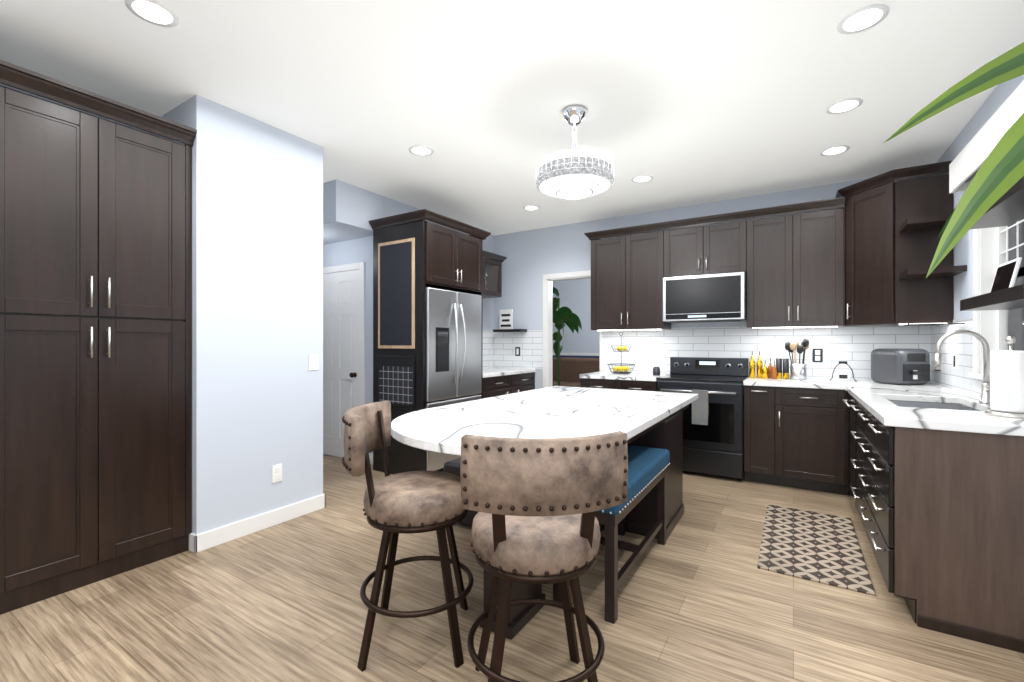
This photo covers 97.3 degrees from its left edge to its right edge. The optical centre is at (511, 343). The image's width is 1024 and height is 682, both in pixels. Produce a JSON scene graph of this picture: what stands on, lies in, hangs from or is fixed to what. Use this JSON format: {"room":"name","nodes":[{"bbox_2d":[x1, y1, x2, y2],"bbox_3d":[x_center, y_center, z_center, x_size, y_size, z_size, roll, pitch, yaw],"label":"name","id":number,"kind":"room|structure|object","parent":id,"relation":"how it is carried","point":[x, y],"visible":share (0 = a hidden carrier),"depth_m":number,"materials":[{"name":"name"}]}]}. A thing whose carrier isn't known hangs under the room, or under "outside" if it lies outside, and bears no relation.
{"room":"kitchen","nodes":[
{"label":"kitchen","id":0,"kind":"room"},
{"bbox_2d":[0,83,148,132],"bbox_3d":[-2.731,-0.120,2.727,0.118,2.740,0.840,0,0,32],"label":"crown molding","id":1,"kind":"structure","parent":0,"point":[71,107],"depth_m":2.72,"materials":[{"name":"paint"}]},
{"bbox_2d":[149,94,322,534],"bbox_3d":[-1.946,-0.120,3.236,0.670,2.740,0.855,0,0,32],"label":"wall","id":2,"kind":"structure","parent":0,"point":[257,286],"depth_m":2.97,"materials":[{"name":"paint"}]},
{"bbox_2d":[190,494,322,552],"bbox_3d":[-1.676,1.198,3.042,0.034,0.105,0.840,0,0,32],"label":"baseboard","id":3,"kind":"structure","parent":2,"relation":"attached to","point":[220,535],"depth_m":2.96,"materials":[{"name":"white wood"}]},
{"bbox_2d":[272,464,281,482],"bbox_3d":[-1.623,0.900,3.113,0.008,0.120,0.070,0,0,32],"label":"outlet","id":4,"kind":"object","parent":2,"relation":"attached to","point":[276,473],"visible":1,"depth_m":3.11,"materials":[{"name":"white plastic"}]},
{"bbox_2d":[309,354,318,369],"bbox_3d":[-1.474,0.140,3.350,0.008,0.120,0.080,0,0,32],"label":"light switch","id":5,"kind":"object","parent":2,"relation":"attached to","point":[313,361],"visible":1,"depth_m":3.35,"materials":[{"name":"white plastic"}]},
{"bbox_2d":[323,493,325,507],"bbox_3d":[-2.262,1.198,3.944,1.984,0.105,0.014,0,0,32],"label":"baseboard","id":6,"kind":"structure","parent":2,"relation":"attached to","point":[324,495],"depth_m":3.42,"materials":[{"name":"white wood"}]},
{"bbox_2d":[323,236,372,457],"bbox_3d":[-1.947,-0.120,5.037,1.360,2.740,0.120,0,0,32],"label":"wall","id":7,"kind":"structure","parent":0,"point":[357,250],"depth_m":4.70,"materials":[{"name":"paint"}]},
{"bbox_2d":[323,262,364,457],"bbox_3d":[-1.939,0.200,4.918,0.900,2.100,0.074,0,0,32],"label":"door","id":8,"kind":"structure","parent":7,"relation":"attached to","point":[343,342],"depth_m":4.90,"materials":[{"name":"white wood"}]},
{"bbox_2d":[323,179,382,244],"bbox_3d":[-2.077,-1.300,4.716,1.479,0.379,0.558,0,0,32],"label":"soffit","id":9,"kind":"structure","parent":0,"point":[350,211],"depth_m":4.28,"materials":[{"name":"paint"}]},
{"bbox_2d":[383,196,493,367],"bbox_3d":[-0.829,-0.120,5.429,0.120,2.740,1.970,0,0,32],"label":"wall","id":10,"kind":"structure","parent":0,"point":[391,207],"depth_m":6.03,"materials":[{"name":"paint"}]},
{"bbox_2d":[483,331,494,367],"bbox_3d":[-0.567,0.083,5.729,0.006,0.505,1.183,0,0,32],"label":"backsplash","id":11,"kind":"structure","parent":10,"relation":"attached to","point":[488,336],"depth_m":6.12,"materials":[{"name":"tile"}]},
{"bbox_2d":[483,250,506,297],"bbox_3d":[-0.471,-0.848,5.507,0.395,0.516,0.910,0,0,32],"label":"upper cabinet","id":12,"kind":"object","parent":10,"relation":"attached to","point":[492,276],"visible":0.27,"depth_m":5.72,"materials":[{"name":"brown wood"}]},
{"bbox_2d":[0,454,1023,681],"bbox_3d":[0.291,1.280,4.240,8.400,0.060,10.900,0,0,32],"label":"floor","id":13,"kind":"structure","parent":0,"point":[702,597],"depth_m":2.04,"materials":[{"name":"brown wood"}]},
{"bbox_2d":[0,59,196,614],"bbox_3d":[-2.388,-0.013,2.514,0.675,2.525,0.833,0,0,32],"label":"pantry cabinet","id":14,"kind":"object","parent":13,"relation":"on","point":[95,348],"visible":1,"depth_m":2.32,"materials":[{"name":"brown wood"}]},
{"bbox_2d":[342,400,473,670],"bbox_3d":[-0.437,0.763,1.914,0.593,0.978,0.600,0,0,32],"label":"stool","id":15,"kind":"object","parent":13,"relation":"on","point":[410,502],"visible":0.94,"depth_m":1.78,"materials":[{"name":"beige leather"}]},
{"bbox_2d":[369,209,490,473],"bbox_3d":[-0.812,0.028,4.635,0.740,2.445,1.030,0,0,32],"label":"enclosure","id":16,"kind":"object","parent":13,"relation":"on","point":[448,259],"visible":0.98,"depth_m":4.28,"materials":[{"name":"brown wood"}]},
{"bbox_2d":[378,356,414,406],"bbox_3d":[-1.099,0.355,4.261,0.480,0.470,0.014,0,0,32],"label":"sign","id":17,"kind":"object","parent":16,"relation":"attached to","point":[396,380],"visible":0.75,"depth_m":4.24,"materials":[{"name":"black plastic"}]},
{"bbox_2d":[378,238,414,348],"bbox_3d":[-1.099,-0.460,4.261,0.480,1.020,0.014,0,0,32],"label":"chalkboard sign","id":18,"kind":"object","parent":16,"relation":"attached to","point":[396,294],"visible":0.98,"depth_m":4.25,"materials":[{"name":"brown wood"}]},
{"bbox_2d":[426,287,480,470],"bbox_3d":[-0.795,0.367,4.624,0.721,1.765,0.840,0,0,32],"label":"fridge","id":19,"kind":"object","parent":13,"relation":"on","point":[453,347],"visible":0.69,"depth_m":4.38,"materials":[{"name":"grey metal"}]},
{"bbox_2d":[444,457,477,525],"bbox_3d":[-0.210,1.035,3.174,0.400,0.430,0.400,0,0,32],"label":"bench","id":20,"kind":"object","parent":13,"relation":"on","point":[452,466],"visible":0.12,"depth_m":3.04,"materials":[{"name":"blue leather"}]},
{"bbox_2d":[483,372,534,398],"bbox_3d":[-0.273,0.813,5.543,0.692,0.874,1.179,0,0,32],"label":"base cabinet","id":21,"kind":"object","parent":13,"relation":"on","point":[502,385],"visible":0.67,"depth_m":5.33,"materials":[{"name":"brown wood"}]},
{"bbox_2d":[483,368,535,377],"bbox_3d":[-0.283,0.355,5.545,0.667,0.040,1.179,0,0,32],"label":"countertop","id":22,"kind":"structure","parent":21,"relation":"on","point":[490,372],"depth_m":5.52,"materials":[{"name":"stone"}]},
{"bbox_2d":[460,431,627,681],"bbox_3d":[0.092,0.763,1.528,0.602,0.978,0.598,0,0,32],"label":"stool","id":23,"kind":"object","parent":13,"relation":"on","point":[536,503],"visible":1,"depth_m":1.35,"materials":[{"name":"beige leather"}]},
{"bbox_2d":[391,386,697,639],"bbox_3d":[0.312,0.835,3.018,1.330,0.830,2.550,0,0,32],"label":"kitchen island","id":24,"kind":"object","parent":13,"relation":"on","point":[652,419],"visible":0.48,"depth_m":2.73,"materials":[{"name":"stone"}]},
{"bbox_2d":[553,287,581,385],"bbox_3d":[0.682,0.213,6.489,0.649,2.073,0.543,0,0,32],"label":"potted plant","id":25,"kind":"object","parent":13,"relation":"on","point":[568,317],"visible":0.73,"depth_m":6.46,"materials":[{"name":"green plant"}]},
{"bbox_2d":[553,357,599,386],"bbox_3d":[0.996,0.760,8.104,1.900,0.980,0.900,0,0,32],"label":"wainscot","id":26,"kind":"object","parent":13,"relation":"on","point":[572,370],"visible":0.1,"depth_m":8.24,"materials":[{"name":"brown wood"}]},
{"bbox_2d":[553,445,669,623],"bbox_3d":[0.583,0.958,2.488,0.352,0.585,1.011,0,0,32],"label":"bench","id":27,"kind":"object","parent":13,"relation":"on","point":[647,469],"visible":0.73,"depth_m":2.31,"materials":[{"name":"blue fabric"}]},
{"bbox_2d":[580,378,656,390],"bbox_3d":[1.236,0.813,4.899,0.805,0.874,0.674,0,0,32],"label":"base cabinet","id":28,"kind":"object","parent":13,"relation":"on","point":[621,384],"visible":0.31,"depth_m":4.63,"materials":[{"name":"brown wood"}]},
{"bbox_2d":[579,371,667,380],"bbox_3d":[1.240,0.355,4.904,0.809,0.040,0.652,0,0,32],"label":"countertop","id":29,"kind":"structure","parent":28,"relation":"on","point":[635,376],"depth_m":4.68,"materials":[{"name":"stone"}]},
{"bbox_2d":[607,332,634,373],"bbox_3d":[1.212,0.102,4.997,0.308,0.462,0.308,0,0,32],"label":"fruit basket","id":30,"kind":"object","parent":29,"relation":"on","point":[617,369],"visible":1,"depth_m":4.96,"materials":[{"name":"black metal"}]},
{"bbox_2d":[653,367,659,375],"bbox_3d":[1.507,0.289,4.695,0.074,0.090,0.074,0,0,32],"label":"candle jar","id":31,"kind":"object","parent":29,"relation":"on","point":[656,371],"visible":1,"depth_m":4.66,"materials":[{"name":"grey glass"}]},
{"bbox_2d":[657,357,748,480],"bbox_3d":[1.890,0.700,4.459,0.760,1.100,0.710,0,0,32],"label":"range","id":32,"kind":"object","parent":13,"relation":"on","point":[713,428],"visible":0.88,"depth_m":4.16,"materials":[{"name":"black metal"}]},
{"bbox_2d":[744,385,848,494],"bbox_3d":[2.554,0.813,4.075,0.762,0.874,0.674,0,0,32],"label":"base cabinet","id":33,"kind":"object","parent":13,"relation":"on","point":[795,437],"visible":0.96,"depth_m":3.82,"materials":[{"name":"brown wood"}]},
{"bbox_2d":[743,377,842,389],"bbox_3d":[2.531,0.355,4.098,0.705,0.040,0.652,0,0,32],"label":"countertop","id":34,"kind":"structure","parent":33,"relation":"on","point":[809,383],"depth_m":3.89,"materials":[{"name":"stone"}]},
{"bbox_2d":[770,359,778,378],"bbox_3d":[2.448,0.246,4.201,0.041,0.175,0.041,0,0,20],"label":"oil bottle","id":35,"kind":"object","parent":34,"relation":"on","point":[770,372],"depth_m":4.24,"materials":[{"name":"orange glass"}]},
{"bbox_2d":[784,338,808,379],"bbox_3d":[2.635,0.143,4.167,0.195,0.381,0.159,0,0,32],"label":"utensil crock","id":36,"kind":"object","parent":34,"relation":"on","point":[798,371],"visible":1,"depth_m":4.12,"materials":[{"name":"silver metal"}]},
{"bbox_2d":[757,504,874,595],"bbox_3d":[1.881,1.244,2.845,0.515,0.012,1.140,0,0,32],"label":"kitchen mat","id":37,"kind":"object","parent":13,"relation":"on","point":[815,546],"visible":0.98,"depth_m":2.70,"materials":[{"name":"multicoloured fabric"}]},
{"bbox_2d":[843,392,958,515],"bbox_3d":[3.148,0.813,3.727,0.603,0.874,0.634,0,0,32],"label":"base cabinet","id":38,"kind":"object","parent":13,"relation":"on","point":[941,513],"depth_m":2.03,"materials":[{"name":"brown wood"}]},
{"bbox_2d":[859,380,930,386],"bbox_3d":[3.123,0.355,3.728,0.390,0.040,0.652,0,0,32],"label":"countertop","id":39,"kind":"structure","parent":38,"relation":"on","point":[860,381],"depth_m":3.75,"materials":[{"name":"stone"}]},
{"bbox_2d":[839,380,989,427],"bbox_3d":[2.618,0.355,2.944,0.664,0.040,2.517,0,0,32],"label":"countertop","id":40,"kind":"structure","parent":38,"relation":"on","point":[873,398],"depth_m":2.87,"materials":[{"name":"stone"}]},
{"bbox_2d":[829,361,856,381],"bbox_3d":[2.910,0.247,3.958,0.196,0.178,0.062,0,0,32],"label":"clock","id":41,"kind":"object","parent":40,"relation":"on","point":[842,376],"visible":1,"depth_m":3.94,"materials":[{"name":"white metal"}]},
{"bbox_2d":[871,348,929,384],"bbox_3d":[3.193,0.189,3.695,0.280,0.290,0.335,0,0,-3],"label":"toaster","id":42,"kind":"object","parent":40,"relation":"on","point":[899,366],"visible":1,"depth_m":3.58,"materials":[{"name":"grey plastic"}]},
{"bbox_2d":[933,330,989,402],"bbox_3d":[2.556,0.128,2.539,0.248,0.412,0.141,0,0,32],"label":"faucet","id":43,"kind":"object","parent":40,"relation":"on","point":[985,391],"visible":0.88,"depth_m":2.53,"materials":[{"name":"silver metal"}]},
{"bbox_2d":[984,335,1023,418],"bbox_3d":[2.300,0.149,2.077,0.170,0.370,0.170,0,0,32],"label":"paper towel holder","id":44,"kind":"object","parent":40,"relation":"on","point":[1006,383],"visible":1,"depth_m":2.04,"materials":[{"name":"white paper"}]},
{"bbox_2d":[899,406,1023,435],"bbox_3d":[2.092,0.355,2.079,0.390,0.040,0.494,0,0,32],"label":"countertop","id":45,"kind":"structure","parent":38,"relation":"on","point":[925,418],"depth_m":1.95,"materials":[{"name":"stone"}]},
{"bbox_2d":[0,0,1023,235],"bbox_3d":[0.291,-1.530,4.240,8.400,0.080,10.900,0,0,32],"label":"ceiling","id":46,"kind":"structure","parent":0,"point":[688,102],"depth_m":2.55,"materials":[{"name":"paint"}]},
{"bbox_2d":[125,0,178,26],"bbox_3d":[-1.613,-1.487,2.022,0.190,0.006,0.190,0,0,32],"label":"recessed light","id":47,"kind":"object","parent":46,"relation":"in","point":[155,12],"visible":1,"depth_m":2.02,"materials":[{"name":"white plastic"}]},
{"bbox_2d":[409,145,433,155],"bbox_3d":[-0.702,-1.487,3.481,0.190,0.006,0.190,0,0,32],"label":"recessed light","id":48,"kind":"object","parent":46,"relation":"in","point":[419,150],"visible":1,"depth_m":3.47,"materials":[{"name":"white plastic"}]},
{"bbox_2d":[523,205,539,210],"bbox_3d":[0.215,-1.487,4.948,0.190,0.006,0.190,0,0,32],"label":"recessed light","id":49,"kind":"object","parent":46,"relation":"in","point":[531,207],"visible":1,"depth_m":4.93,"materials":[{"name":"white plastic"}]},
{"bbox_2d":[536,105,613,198],"bbox_3d":[0.400,-1.218,2.886,0.492,0.543,0.492,0,0,32],"label":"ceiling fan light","id":50,"kind":"object","parent":46,"relation":"hanging from","point":[575,173],"visible":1,"depth_m":2.74,"materials":[{"name":"silver metal"}]},
{"bbox_2d":[631,175,652,182],"bbox_3d":[1.178,-1.487,4.075,0.190,0.006,0.190,0,0,32],"label":"recessed light","id":51,"kind":"object","parent":46,"relation":"in","point":[641,178],"visible":1,"depth_m":4.06,"materials":[{"name":"white plastic"}]},
{"bbox_2d":[820,145,849,155],"bbox_3d":[2.492,-1.487,3.478,0.190,0.006,0.190,0,0,32],"label":"recessed light","id":52,"kind":"object","parent":46,"relation":"in","point":[834,150],"visible":1,"depth_m":3.47,"materials":[{"name":"white plastic"}]},
{"bbox_2d":[826,98,862,113],"bbox_3d":[2.084,-1.487,2.825,0.190,0.006,0.190,0,0,32],"label":"recessed light","id":53,"kind":"object","parent":46,"relation":"in","point":[843,105],"visible":1,"depth_m":2.81,"materials":[{"name":"white plastic"}]},
{"bbox_2d":[837,4,888,33],"bbox_3d":[1.612,-1.487,2.070,0.190,0.006,0.190,0,0,32],"label":"recessed light","id":54,"kind":"object","parent":46,"relation":"in","point":[863,18],"visible":1,"depth_m":2.06,"materials":[{"name":"white plastic"}]},
{"bbox_2d":[553,278,599,352],"bbox_3d":[2.617,-0.120,8.340,5.600,2.740,0.120,0,0,32],"label":"wall","id":55,"kind":"structure","parent":0,"point":[575,296],"depth_m":9.07,"materials":[{"name":"paint"}]},
{"bbox_2d":[553,353,599,357],"bbox_3d":[2.580,0.672,8.280,5.356,0.944,0.019,0,0,32],"label":"chair rail","id":56,"kind":"structure","parent":55,"relation":"attached to","point":[582,355],"depth_m":9.04,"materials":[{"name":"white paint"}]},
{"bbox_2d":[494,176,928,388],"bbox_3d":[1.692,-0.120,5.086,4.760,2.740,0.120,0,0,32],"label":"wall","id":57,"kind":"structure","parent":0,"point":[533,256],"depth_m":5.67,"materials":[{"name":"paint"}]},
{"bbox_2d":[493,329,526,331],"bbox_3d":[-0.029,-0.168,5.993,0.440,0.035,0.154,0,0,32],"label":"shelf","id":58,"kind":"object","parent":57,"relation":"attached to","point":[509,330],"visible":1,"depth_m":5.91,"materials":[{"name":"brown wood"}]},
{"bbox_2d":[500,309,512,328],"bbox_3d":[-0.077,-0.318,6.028,0.200,0.264,0.027,0,0,32],"label":"sign","id":59,"kind":"object","parent":58,"relation":"on","point":[506,319],"visible":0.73,"depth_m":6.01,"materials":[{"name":"white plastic"}]},
{"bbox_2d":[495,330,542,368],"bbox_3d":[0.081,0.083,6.018,0.739,0.505,0.005,0,0,32],"label":"backsplash","id":60,"kind":"structure","parent":57,"relation":"attached to","point":[530,342],"depth_m":5.99,"materials":[{"name":"tile"}]},
{"bbox_2d":[515,347,519,355],"bbox_3d":[0.076,0.110,6.014,0.075,0.120,0.008,0,0,32],"label":"outlet","id":61,"kind":"object","parent":60,"relation":"attached to","point":[517,351],"visible":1,"depth_m":6.01,"materials":[{"name":"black plastic"}]},
{"bbox_2d":[543,270,601,387],"bbox_3d":[0.768,0.182,5.654,0.800,2.135,0.136,0,0,32],"label":"trim","id":62,"kind":"structure","parent":57,"relation":"attached to","point":[548,279],"depth_m":5.79,"materials":[{"name":"white wood"}]},
{"bbox_2d":[584,197,844,330],"bbox_3d":[1.930,-0.694,4.626,2.380,1.103,0.401,0,0,32],"label":"upper cabinet","id":63,"kind":"object","parent":57,"relation":"attached to","point":[792,266],"visible":1,"depth_m":4.28,"materials":[{"name":"brown wood"}]},
{"bbox_2d":[663,271,746,322],"bbox_3d":[1.966,-0.446,4.581,0.756,0.459,0.422,0,0,32],"label":"microwave","id":64,"kind":"object","parent":63,"relation":"attached to","point":[717,297],"visible":0.96,"depth_m":4.39,"materials":[{"name":"black metal"}]},
{"bbox_2d":[602,326,926,380],"bbox_3d":[2.325,0.083,4.616,2.950,0.505,0.005,0,0,32],"label":"backsplash","id":65,"kind":"structure","parent":57,"relation":"attached to","point":[650,350],"depth_m":4.49,"materials":[{"name":"tile"}]},
{"bbox_2d":[813,349,822,361],"bbox_3d":[2.889,0.115,4.255,0.080,0.130,0.008,0,0,32],"label":"outlet","id":66,"kind":"object","parent":65,"relation":"attached to","point":[817,355],"visible":1,"depth_m":4.25,"materials":[{"name":"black plastic"}]},
{"bbox_2d":[835,160,952,326],"bbox_3d":[3.104,-0.734,3.722,0.672,1.183,0.689,0,0,32],"label":"upper cabinet","id":67,"kind":"object","parent":57,"relation":"attached to","point":[882,253],"visible":0.92,"depth_m":3.48,"materials":[{"name":"brown wood"}]},
{"bbox_2d":[884,42,1023,277],"bbox_3d":[1.055,0.100,0.697,0.850,2.300,1.400,0,0,32],"label":"potted plant","id":68,"kind":"object","parent":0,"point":[999,174],"visible":1,"depth_m":0.60,"materials":[{"name":"green plant"}]},
{"bbox_2d":[933,75,1023,396],"bbox_3d":[1.845,-0.120,0.952,0.120,2.740,6.970,0,0,32],"label":"wall","id":69,"kind":"structure","parent":0,"point":[999,95],"depth_m":3.05,"materials":[{"name":"paint"}]},
{"bbox_2d":[899,214,966,325],"bbox_3d":[3.030,-0.511,3.257,0.308,0.758,0.296,0,0,32],"label":"corner shelf","id":70,"kind":"object","parent":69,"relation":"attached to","point":[924,223],"visible":0.94,"depth_m":3.20,"materials":[{"name":"brown wood"}]},
{"bbox_2d":[927,317,982,396],"bbox_3d":[2.899,0.083,2.758,0.006,0.505,2.490,0,0,32],"label":"backsplash","id":71,"kind":"structure","parent":69,"relation":"attached to","point":[961,344],"depth_m":3.25,"materials":[{"name":"tile"}]},
{"bbox_2d":[953,353,956,369],"bbox_3d":[3.202,0.130,3.256,0.008,0.120,0.075,0,0,32],"label":"outlet","id":72,"kind":"object","parent":71,"relation":"attached to","point":[955,361],"visible":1,"depth_m":3.23,"materials":[{"name":"white plastic"}]},
{"bbox_2d":[949,80,1023,379],"bbox_3d":[2.611,-0.480,2.296,0.245,1.400,1.460,0,0,32],"label":"window","id":73,"kind":"structure","parent":69,"relation":"in","point":[991,250],"depth_m":2.77,"materials":[{"name":"clear glass"}]},
{"bbox_2d":[960,176,1023,310],"bbox_3d":[2.370,-0.435,2.121,0.192,0.510,0.810,0,0,32],"label":"shelf","id":74,"kind":"object","parent":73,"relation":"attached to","point":[1006,208],"visible":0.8,"depth_m":2.14,"materials":[{"name":"brown wood"}]},
{"bbox_2d":[990,257,1021,291],"bbox_3d":[2.468,-0.324,2.255,0.046,0.168,0.260,0,0,32],"label":"picture frame","id":75,"kind":"object","parent":74,"relation":"on","point":[1006,275],"visible":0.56,"depth_m":2.22,"materials":[{"name":"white plastic"}]}
]}

